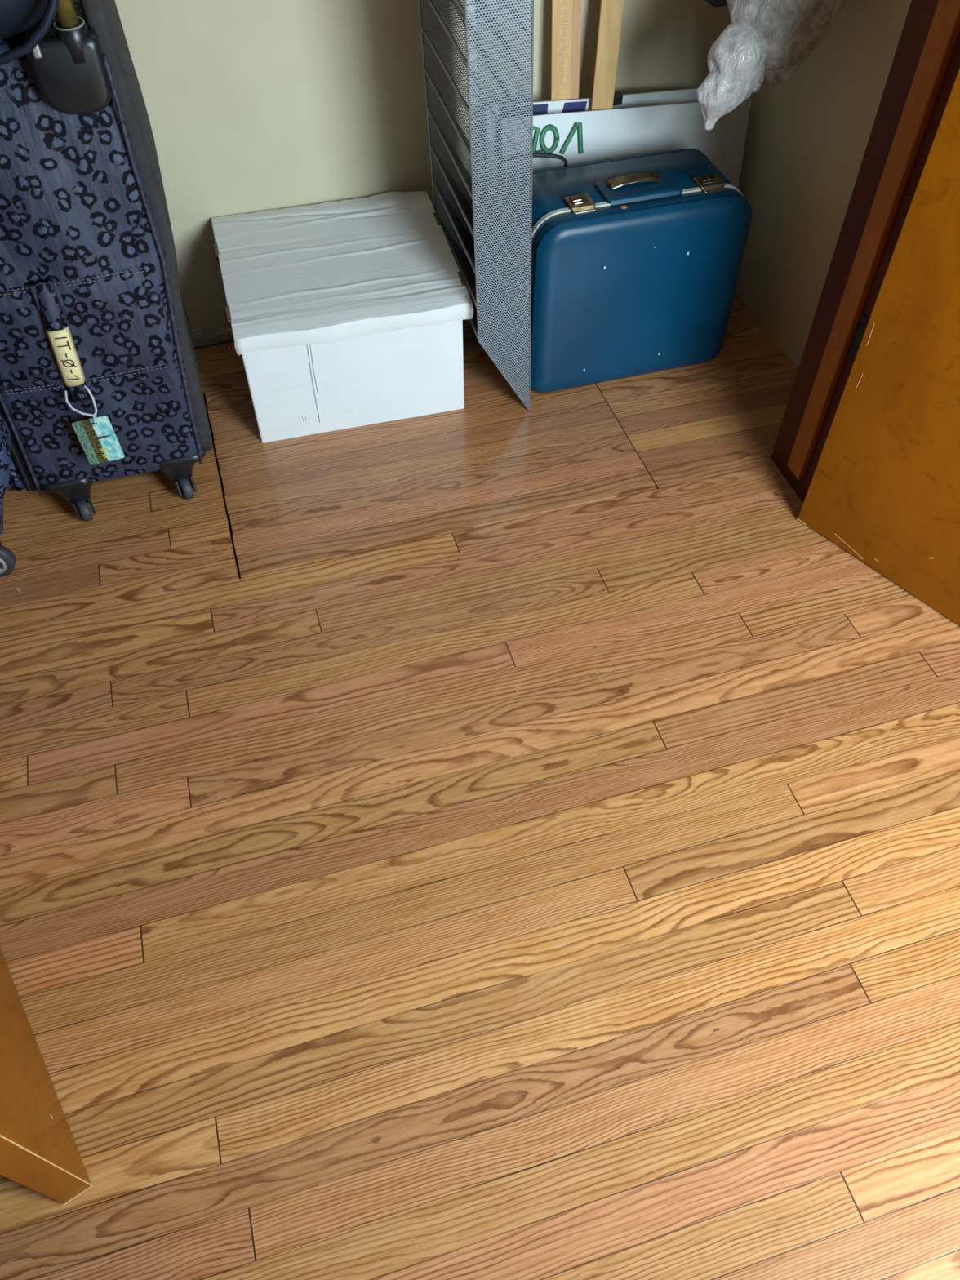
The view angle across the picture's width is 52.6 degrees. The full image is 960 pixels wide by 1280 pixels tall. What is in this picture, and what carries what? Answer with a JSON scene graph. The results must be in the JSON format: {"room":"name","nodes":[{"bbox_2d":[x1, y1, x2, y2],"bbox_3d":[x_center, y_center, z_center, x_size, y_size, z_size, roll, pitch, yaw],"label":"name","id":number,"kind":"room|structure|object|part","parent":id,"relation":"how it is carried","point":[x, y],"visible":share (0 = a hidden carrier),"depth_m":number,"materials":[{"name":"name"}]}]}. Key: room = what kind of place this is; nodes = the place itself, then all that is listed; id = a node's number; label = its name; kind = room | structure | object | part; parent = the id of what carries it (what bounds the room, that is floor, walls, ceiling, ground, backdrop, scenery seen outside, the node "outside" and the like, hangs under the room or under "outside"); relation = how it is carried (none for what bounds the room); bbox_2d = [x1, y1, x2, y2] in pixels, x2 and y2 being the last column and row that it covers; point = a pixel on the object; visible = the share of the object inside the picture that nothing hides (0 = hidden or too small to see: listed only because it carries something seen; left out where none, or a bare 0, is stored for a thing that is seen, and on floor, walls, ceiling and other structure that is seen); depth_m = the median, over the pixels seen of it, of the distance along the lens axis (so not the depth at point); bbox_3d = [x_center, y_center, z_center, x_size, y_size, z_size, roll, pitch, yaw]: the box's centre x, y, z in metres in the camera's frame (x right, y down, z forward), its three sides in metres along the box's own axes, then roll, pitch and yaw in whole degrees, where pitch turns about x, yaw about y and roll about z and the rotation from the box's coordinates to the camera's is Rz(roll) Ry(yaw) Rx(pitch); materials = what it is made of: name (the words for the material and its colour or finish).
{"room":"storage closet","nodes":[
{"label":"storage closet","id":0,"kind":"room"},
{"bbox_2d":[115,0,731,349],"bbox_3d":[-0.448,-1.526,1.381,2.315,2.480,0.100,-13,53,-10],"label":"wall","id":1,"kind":"structure","parent":0,"point":[252,106],"depth_m":1.96,"materials":[{"name":"beige paint"}]},
{"bbox_2d":[190,281,484,347],"bbox_3d":[-0.429,-0.753,2.285,2.115,0.043,0.015,-13,53,-10],"label":"baseboard","id":2,"kind":"structure","parent":1,"relation":"attached to","point":[200,336],"depth_m":2.25,"materials":[{"name":"paint"}]},
{"bbox_2d":[0,292,959,1279],"bbox_3d":[0.056,0.711,1.188,5.200,0.030,3.795,-13,53,-10],"label":"floor","id":3,"kind":"structure","parent":0,"point":[573,893],"depth_m":1.44,"materials":[{"name":"brown wood"}]},
{"bbox_2d":[0,413,16,577],"bbox_3d":[-0.925,-0.268,1.675,0.262,0.410,0.114,-13,53,-10],"label":"suitcase","id":4,"kind":"object","parent":3,"relation":"on","point":[7,558],"visible":1,"depth_m":1.65,"materials":[{"name":"blue fabric"}]},
{"bbox_2d":[0,0,212,522],"bbox_3d":[-0.748,-0.710,1.638,0.433,1.010,0.472,-13,53,-10],"label":"rolling suitcase","id":5,"kind":"object","parent":3,"relation":"on","point":[91,296],"visible":0.98,"depth_m":1.53,"materials":[{"name":"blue fabric"}]},
{"bbox_2d":[0,0,58,65],"bbox_3d":[-0.748,-0.894,1.212,0.416,0.270,0.308,-13,53,-10],"label":"duffel bag","id":6,"kind":"object","parent":5,"relation":"on","point":[15,15],"visible":1,"depth_m":1.23,"materials":[{"name":"blue fabric"}]},
{"bbox_2d":[53,16,87,63],"bbox_3d":[-0.542,-0.801,1.296,0.040,0.045,0.042,-13,53,-10],"label":"socket","id":7,"kind":"object","parent":5,"relation":"attached to","point":[69,33],"depth_m":1.28,"materials":[{"name":"black plastic"}]},
{"bbox_2d":[64,385,124,464],"bbox_3d":[-0.680,-0.380,1.706,0.066,0.156,0.024,-13,53,-10],"label":"luggage tag","id":8,"kind":"object","parent":5,"relation":"hanging from","point":[98,439],"visible":1,"depth_m":1.72,"materials":[{"name":"multicoloured plastic"}]},
{"bbox_2d":[100,444,111,458],"bbox_3d":[-0.674,-0.338,1.744,0.012,0.030,0.002,-13,53,-10],"label":"print","id":9,"kind":"object","parent":8,"relation":"attached to","point":[105,450],"depth_m":1.74},
{"bbox_3d":[-0.573,-0.774,1.663,0.061,0.860,0.371,-13,53,-10],"label":"panel","id":10,"kind":"part","parent":5,"relation":"part of","materials":[{"name":"grey fabric"}]},
{"bbox_2d":[204,338,657,578],"bbox_3d":[-0.126,-0.422,2.061,0.842,0.019,0.567,-13,53,-10],"label":"floor hatch","id":11,"kind":"object","parent":3,"relation":"on","point":[293,502],"visible":0.76,"depth_m":1.99,"materials":[{"name":"brown wood"}]},
{"bbox_2d":[211,191,473,443],"bbox_3d":[-0.291,-0.696,2.075,0.481,0.296,0.423,-13,53,-10],"label":"storage box","id":12,"kind":"object","parent":11,"relation":"on","point":[343,314],"visible":1,"depth_m":1.96,"materials":[{"name":"white cardboard"}]},
{"bbox_3d":[-0.291,-0.764,1.986,0.480,0.073,0.423,-13,53,-10],"label":"lid","id":13,"kind":"part","parent":12,"relation":"part of","materials":[{"name":"white cardboard"}]},
{"bbox_2d":[417,0,533,411],"bbox_3d":[-0.007,-0.937,1.803,0.144,1.020,0.371,-12,53,-9],"label":"metal shelf","id":14,"kind":"object","parent":11,"relation":"on","point":[492,291],"visible":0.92,"depth_m":1.81,"materials":[{"name":"silver metal"}]},
{"bbox_3d":[-0.108,-1.118,1.835,0.033,0.840,0.005,-13,53,-10],"label":"corner rod","id":15,"kind":"part","parent":14,"relation":"part of","materials":[{"name":"grey metal"}]},
{"bbox_3d":[-0.053,-1.075,1.911,0.140,1.019,0.001,-12,53,-9],"label":"panel","id":16,"kind":"part","parent":14,"relation":"part of","materials":[{"name":"silver metal"}]},
{"bbox_3d":[0.039,-0.797,1.694,0.140,1.019,0.004,-13,53,-10],"label":"panel","id":17,"kind":"part","parent":14,"relation":"part of","materials":[{"name":"silver metal"}]},
{"bbox_3d":[0.044,-0.947,1.810,0.034,1.020,0.366,-12,53,-9],"label":"panel","id":18,"kind":"part","parent":14,"relation":"part of","materials":[{"name":"silver metal"}]},
{"bbox_2d":[485,0,591,315],"bbox_3d":[0.140,-1.117,2.002,0.272,0.929,0.080,-13,53,-10],"label":"sign","id":19,"kind":"object","parent":3,"relation":"on","point":[566,14],"visible":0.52,"depth_m":1.97,"materials":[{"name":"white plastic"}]},
{"bbox_2d":[501,0,751,248],"bbox_3d":[0.312,-1.124,2.027,0.565,0.898,0.111,-13,53,-10],"label":"sign","id":20,"kind":"object","parent":3,"relation":"on","point":[604,132],"visible":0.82,"depth_m":2.06,"materials":[{"name":"white plastic"}]},
{"bbox_2d":[502,148,751,393],"bbox_3d":[0.299,-0.790,2.071,0.463,0.419,0.233,-13,53,-10],"label":"suitcase","id":21,"kind":"object","parent":3,"relation":"on","point":[637,260],"visible":0.88,"depth_m":1.96,"materials":[{"name":"blue plastic"}]},
{"bbox_2d":[501,152,567,167],"bbox_3d":[0.111,-0.965,1.974,0.140,0.053,0.014,-10,53,-8],"label":"cord","id":22,"kind":"object","parent":21,"relation":"on","point":[534,154],"visible":0.55,"depth_m":1.96,"materials":[{"name":"plastic"}]},
{"bbox_3d":[0.192,-0.848,1.869,0.033,0.002,0.027,-13,53,-10],"label":"latch plate","id":23,"kind":"part","parent":21,"relation":"part of","materials":[{"name":"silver metal"}]},
{"bbox_3d":[0.200,-0.822,1.859,0.042,0.004,0.011,-13,53,-10],"label":"strike plate","id":24,"kind":"part","parent":21,"relation":"part of","materials":[{"name":"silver metal"}]},
{"bbox_3d":[0.316,-0.740,2.045,0.463,0.398,0.016,-13,53,-10],"label":"edge trim","id":25,"kind":"part","parent":21,"relation":"part of","materials":[{"name":"silver metal"}]},
{"bbox_3d":[0.312,-0.889,1.908,0.162,0.013,0.088,-13,53,-10],"label":"handle","id":26,"kind":"part","parent":21,"relation":"part of","materials":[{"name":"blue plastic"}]},
{"bbox_3d":[0.453,-0.909,1.916,0.033,0.002,0.027,-13,53,-10],"label":"latch plate","id":27,"kind":"part","parent":21,"relation":"part of","materials":[{"name":"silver metal"}]},
{"bbox_3d":[0.461,-0.884,1.907,0.042,0.004,0.011,-13,53,-10],"label":"strike plate","id":28,"kind":"part","parent":21,"relation":"part of","materials":[{"name":"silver metal"}]},
{"bbox_2d":[612,87,697,108],"bbox_3d":[0.413,-1.030,2.235,0.293,0.454,0.041,-13,53,-10],"label":"board","id":29,"kind":"object","parent":3,"relation":"on","point":[681,95],"visible":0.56,"depth_m":2.07,"materials":[{"name":"white plastic"}]},
{"bbox_2d":[735,0,911,368],"bbox_3d":[0.759,-1.394,1.275,0.100,2.480,0.915,-13,53,-10],"label":"wall","id":30,"kind":"structure","parent":0,"point":[807,135],"depth_m":2.01,"materials":[{"name":"beige paint"}]},
{"bbox_3d":[-0.387,-1.487,1.096,2.115,0.024,0.024,-13,53,-10],"label":"closet rod","id":31,"kind":"object","parent":30,"relation":"attached to","visible":0},
{"bbox_2d":[704,0,746,7],"bbox_3d":[0.512,-1.468,1.540,0.225,0.770,0.163,-13,53,-10],"label":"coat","id":32,"kind":"object","parent":31,"relation":"hanging from","point":[716,3],"visible":0.47,"depth_m":1.79,"materials":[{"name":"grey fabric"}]},
{"bbox_3d":[0.647,-1.427,1.480,0.034,0.034,0.015,-13,53,-10],"label":"wall hook","id":33,"kind":"object","parent":30,"relation":"attached to","visible":0},
{"bbox_2d":[696,0,846,130],"bbox_3d":[0.524,-1.169,1.623,0.316,0.548,0.164,-13,53,-10],"label":"plastic bag","id":34,"kind":"object","parent":33,"relation":"hanging from","point":[737,66],"visible":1,"depth_m":1.69,"materials":[{"name":"white plastic"}]},
{"bbox_2d":[754,0,835,69],"bbox_3d":[0.556,-1.117,1.702,0.155,0.208,0.095,-13,53,-10],"label":"bundle","id":35,"kind":"object","parent":34,"relation":"in","point":[767,34],"visible":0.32,"depth_m":1.69,"materials":[{"name":"grey fabric"}]},
{"bbox_3d":[-0.251,-0.857,0.840,5.200,2.451,0.170,-13,53,-10],"label":"wall","id":36,"kind":"structure","parent":0,"visible":0},
{"bbox_2d":[770,0,959,502],"bbox_3d":[0.664,-0.960,1.139,0.096,2.100,0.191,-13,53,-10],"label":"door frame","id":37,"kind":"structure","parent":36,"relation":"attached to","point":[925,67],"depth_m":1.53,"materials":[{"name":"brown wood"}]},
{"bbox_2d":[796,67,959,625],"bbox_3d":[0.893,-0.635,0.927,0.056,2.026,0.871,-33,59,-23],"label":"door","id":38,"kind":"structure","parent":36,"relation":"in","point":[884,488],"depth_m":1.61,"materials":[{"name":"orange wood"}]},
{"bbox_3d":[-1.027,-0.561,0.832,0.096,2.100,0.191,-13,53,-10],"label":"door frame","id":39,"kind":"structure","parent":0,"visible":0},
{"bbox_2d":[0,947,92,1204],"bbox_3d":[-0.727,-0.213,0.601,0.037,2.025,0.831,-28,57,-20],"label":"door","id":40,"kind":"structure","parent":39,"relation":"attached to","point":[39,1152],"depth_m":1.14,"materials":[{"name":"orange wood"}]}
]}

